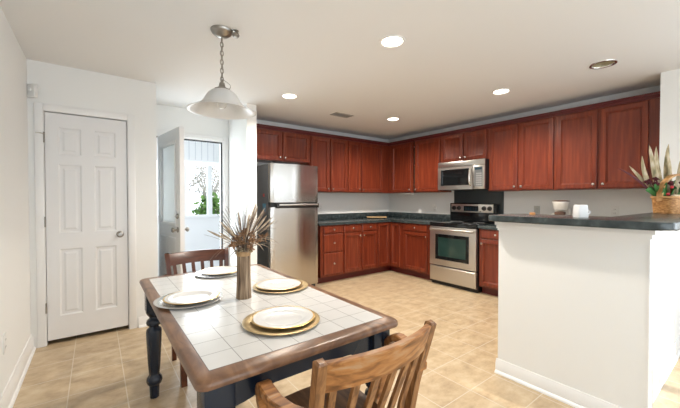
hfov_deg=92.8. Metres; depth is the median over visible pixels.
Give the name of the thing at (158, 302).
charger plate
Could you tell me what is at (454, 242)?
range
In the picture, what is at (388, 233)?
base cabinet
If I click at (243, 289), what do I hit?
vase
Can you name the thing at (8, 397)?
baseboard
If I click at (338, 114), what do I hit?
ceiling vent
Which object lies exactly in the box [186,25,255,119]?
pendant lamp
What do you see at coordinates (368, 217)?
cutting board
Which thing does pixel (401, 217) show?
countertop
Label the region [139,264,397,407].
dining table
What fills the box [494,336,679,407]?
baseboard
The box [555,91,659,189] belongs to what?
upper cabinet
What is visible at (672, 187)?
plant arrangement
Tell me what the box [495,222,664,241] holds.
trim
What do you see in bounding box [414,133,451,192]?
upper cabinet
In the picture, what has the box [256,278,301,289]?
dinner plate
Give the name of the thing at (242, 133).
wall
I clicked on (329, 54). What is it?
ceiling
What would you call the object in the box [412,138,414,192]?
cabinet slot
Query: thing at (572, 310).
wall
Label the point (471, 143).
upper cabinet
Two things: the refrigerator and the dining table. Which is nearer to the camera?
the dining table
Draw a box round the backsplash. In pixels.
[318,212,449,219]
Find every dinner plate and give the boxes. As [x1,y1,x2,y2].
[162,289,219,304]
[200,266,236,274]
[251,306,314,328]
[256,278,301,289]
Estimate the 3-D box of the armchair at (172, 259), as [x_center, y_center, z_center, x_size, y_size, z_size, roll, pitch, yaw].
[-1.041,0.811,2.512,0.636,0.849,0.573,-1,1,-37]
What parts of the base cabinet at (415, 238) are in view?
door, drawer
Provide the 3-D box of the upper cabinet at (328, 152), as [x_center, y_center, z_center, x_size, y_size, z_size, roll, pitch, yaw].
[-0.245,-0.654,5.301,0.738,0.927,0.337,-1,1,-37]
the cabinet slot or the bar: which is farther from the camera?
the cabinet slot
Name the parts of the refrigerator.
freezer door, door, handle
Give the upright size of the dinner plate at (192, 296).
0.016 m
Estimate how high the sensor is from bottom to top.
0.110 m
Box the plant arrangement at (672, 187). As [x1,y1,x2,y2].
[620,144,679,195]
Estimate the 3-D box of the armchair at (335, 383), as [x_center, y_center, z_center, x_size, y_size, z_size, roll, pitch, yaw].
[-0.004,0.833,1.186,0.636,0.849,0.573,-1,1,-37]
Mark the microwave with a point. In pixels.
(467, 174)
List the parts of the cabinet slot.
panel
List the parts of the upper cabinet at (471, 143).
door, crown molding, door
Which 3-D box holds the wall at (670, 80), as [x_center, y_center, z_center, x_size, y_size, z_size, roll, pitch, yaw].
[4.108,0.022,1.985,0.570,2.440,3.025,-1,1,-37]
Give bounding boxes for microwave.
[438,159,488,190]
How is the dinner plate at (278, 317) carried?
on the charger plate at (247, 324)
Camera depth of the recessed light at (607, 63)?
2.84 m
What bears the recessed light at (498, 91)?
in the ceiling
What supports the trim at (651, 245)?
attached to the wall at (572, 310)
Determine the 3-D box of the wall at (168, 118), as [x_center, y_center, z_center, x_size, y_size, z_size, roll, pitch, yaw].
[-0.729,-0.032,5.236,4.382,2.440,0.120,-1,1,-37]
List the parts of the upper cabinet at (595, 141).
door, crown molding, door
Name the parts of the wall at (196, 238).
post, rail, post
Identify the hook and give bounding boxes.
[232,29,238,38]
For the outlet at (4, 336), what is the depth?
1.94 m
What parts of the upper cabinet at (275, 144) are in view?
door, crown molding, door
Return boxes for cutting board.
[367,216,386,218]
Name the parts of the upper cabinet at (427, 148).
door, crown molding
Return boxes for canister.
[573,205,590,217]
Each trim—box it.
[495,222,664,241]
[646,240,655,407]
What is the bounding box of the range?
[429,203,497,292]
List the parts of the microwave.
door, handle, control panel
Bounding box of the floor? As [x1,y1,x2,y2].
[13,270,679,407]
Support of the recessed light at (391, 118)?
in the ceiling
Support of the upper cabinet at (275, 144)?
attached to the wall at (168, 118)
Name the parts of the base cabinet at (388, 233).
door, door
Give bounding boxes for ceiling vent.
[330,112,353,117]
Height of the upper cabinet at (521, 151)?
0.927 m
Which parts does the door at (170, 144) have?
pane, knob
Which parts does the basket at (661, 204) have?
handle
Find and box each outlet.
[2,331,6,354]
[534,206,539,213]
[611,206,618,215]
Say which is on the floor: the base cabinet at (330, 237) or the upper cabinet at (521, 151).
the base cabinet at (330, 237)
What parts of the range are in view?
handle, drawer, oven door, control panel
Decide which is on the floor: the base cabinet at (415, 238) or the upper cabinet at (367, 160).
the base cabinet at (415, 238)
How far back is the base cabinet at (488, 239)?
4.24 m
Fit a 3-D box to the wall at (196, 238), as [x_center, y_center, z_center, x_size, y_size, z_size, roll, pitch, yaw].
[-1.897,-0.086,5.507,3.800,2.580,1.720,-1,1,-37]
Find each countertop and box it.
[318,212,449,225]
[478,224,497,229]
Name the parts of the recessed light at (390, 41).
bulb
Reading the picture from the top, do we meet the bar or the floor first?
the bar
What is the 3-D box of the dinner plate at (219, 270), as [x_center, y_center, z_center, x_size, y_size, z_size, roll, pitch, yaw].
[-0.822,0.462,2.228,0.264,0.016,0.264,-1,1,-37]
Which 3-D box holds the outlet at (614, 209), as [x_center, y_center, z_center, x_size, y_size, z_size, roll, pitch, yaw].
[3.075,0.080,3.624,0.008,0.116,0.072,-1,1,-37]
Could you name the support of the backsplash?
attached to the wall at (168, 118)
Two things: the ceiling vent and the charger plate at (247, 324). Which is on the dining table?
the charger plate at (247, 324)
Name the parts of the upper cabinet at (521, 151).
door, crown molding, door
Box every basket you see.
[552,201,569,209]
[650,174,679,213]
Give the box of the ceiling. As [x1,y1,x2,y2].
[0,0,679,139]
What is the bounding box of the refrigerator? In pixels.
[257,163,318,285]
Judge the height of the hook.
0.048 m
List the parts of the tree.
stem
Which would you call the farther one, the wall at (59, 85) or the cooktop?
the cooktop
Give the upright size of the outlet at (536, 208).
0.116 m
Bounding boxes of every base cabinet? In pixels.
[317,225,342,283]
[340,223,376,278]
[374,222,403,273]
[401,223,430,279]
[479,229,498,295]
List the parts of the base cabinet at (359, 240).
drawer, door, drawer, door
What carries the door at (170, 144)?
in the wall at (168, 118)
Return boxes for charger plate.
[153,292,222,308]
[194,270,236,277]
[242,310,319,335]
[253,279,307,292]
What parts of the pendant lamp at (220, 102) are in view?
lamp shade, chain, bulb, cord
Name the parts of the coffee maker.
carafe lid, lid, water tank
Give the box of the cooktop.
[430,220,494,228]
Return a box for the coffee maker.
[551,200,571,214]
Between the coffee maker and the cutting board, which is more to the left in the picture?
the cutting board
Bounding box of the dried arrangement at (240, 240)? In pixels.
[207,204,278,260]
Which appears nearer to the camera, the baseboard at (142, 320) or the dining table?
the dining table
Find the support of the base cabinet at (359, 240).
on the floor
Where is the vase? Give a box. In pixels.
[236,251,251,299]
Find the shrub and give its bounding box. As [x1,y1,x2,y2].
[191,190,219,214]
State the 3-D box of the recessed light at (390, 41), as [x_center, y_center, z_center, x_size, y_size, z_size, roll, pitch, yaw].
[0.387,-1.265,2.400,0.194,0.132,0.194,-1,1,-37]
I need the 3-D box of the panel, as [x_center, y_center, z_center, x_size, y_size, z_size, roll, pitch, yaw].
[2.089,-0.020,4.927,0.011,0.394,0.795,-1,1,-37]
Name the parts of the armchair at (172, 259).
post, leg, crest rail, post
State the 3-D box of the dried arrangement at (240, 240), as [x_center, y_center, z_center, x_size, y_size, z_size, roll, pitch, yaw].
[-0.489,0.228,1.670,0.331,0.453,0.312,1,1,34]
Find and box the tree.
[186,163,219,199]
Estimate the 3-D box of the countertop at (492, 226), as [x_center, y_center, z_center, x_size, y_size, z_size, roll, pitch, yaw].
[2.581,0.267,3.808,0.576,0.140,1.708,-1,1,-37]
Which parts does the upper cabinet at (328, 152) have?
door, crown molding, door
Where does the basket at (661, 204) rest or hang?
on the bar
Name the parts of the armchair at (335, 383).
arm, post, seat, crest rail, arm, post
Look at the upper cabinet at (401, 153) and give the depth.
5.76 m
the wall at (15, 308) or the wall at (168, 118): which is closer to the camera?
the wall at (15, 308)
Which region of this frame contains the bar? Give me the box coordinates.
[488,212,679,230]
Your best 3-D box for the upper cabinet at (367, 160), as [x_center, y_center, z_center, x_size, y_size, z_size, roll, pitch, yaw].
[0.441,-0.663,5.818,0.980,0.927,0.337,-1,1,-37]
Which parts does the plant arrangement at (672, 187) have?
red flower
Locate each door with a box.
[34,102,136,347]
[156,126,228,275]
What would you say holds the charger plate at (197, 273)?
on the dining table
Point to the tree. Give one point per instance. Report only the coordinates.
(202, 172)
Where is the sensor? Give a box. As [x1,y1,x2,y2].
[26,83,37,97]
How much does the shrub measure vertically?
1.703 m
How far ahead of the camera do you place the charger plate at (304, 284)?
1.79 m
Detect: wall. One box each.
[0,6,30,396]
[27,59,157,347]
[156,104,388,213]
[157,140,219,274]
[228,103,256,265]
[388,85,659,216]
[498,230,679,407]
[659,69,679,180]
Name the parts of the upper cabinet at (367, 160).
door, crown molding, door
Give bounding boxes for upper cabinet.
[257,124,309,164]
[304,131,347,192]
[347,137,388,192]
[389,138,413,192]
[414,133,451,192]
[440,124,488,162]
[488,111,555,190]
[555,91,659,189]
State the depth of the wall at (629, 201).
4.20 m
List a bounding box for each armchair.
[161,248,236,387]
[255,319,436,407]
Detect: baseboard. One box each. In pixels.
[0,334,35,407]
[138,316,148,327]
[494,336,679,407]
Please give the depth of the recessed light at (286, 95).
3.70 m
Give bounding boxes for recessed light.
[281,93,297,98]
[379,35,405,47]
[386,117,399,120]
[491,88,510,94]
[589,59,617,68]
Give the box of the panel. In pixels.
[454,190,503,213]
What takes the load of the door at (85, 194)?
in the wall at (59, 85)
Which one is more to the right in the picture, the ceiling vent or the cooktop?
the cooktop
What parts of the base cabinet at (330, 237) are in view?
drawer, drawer, drawer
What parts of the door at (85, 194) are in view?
knob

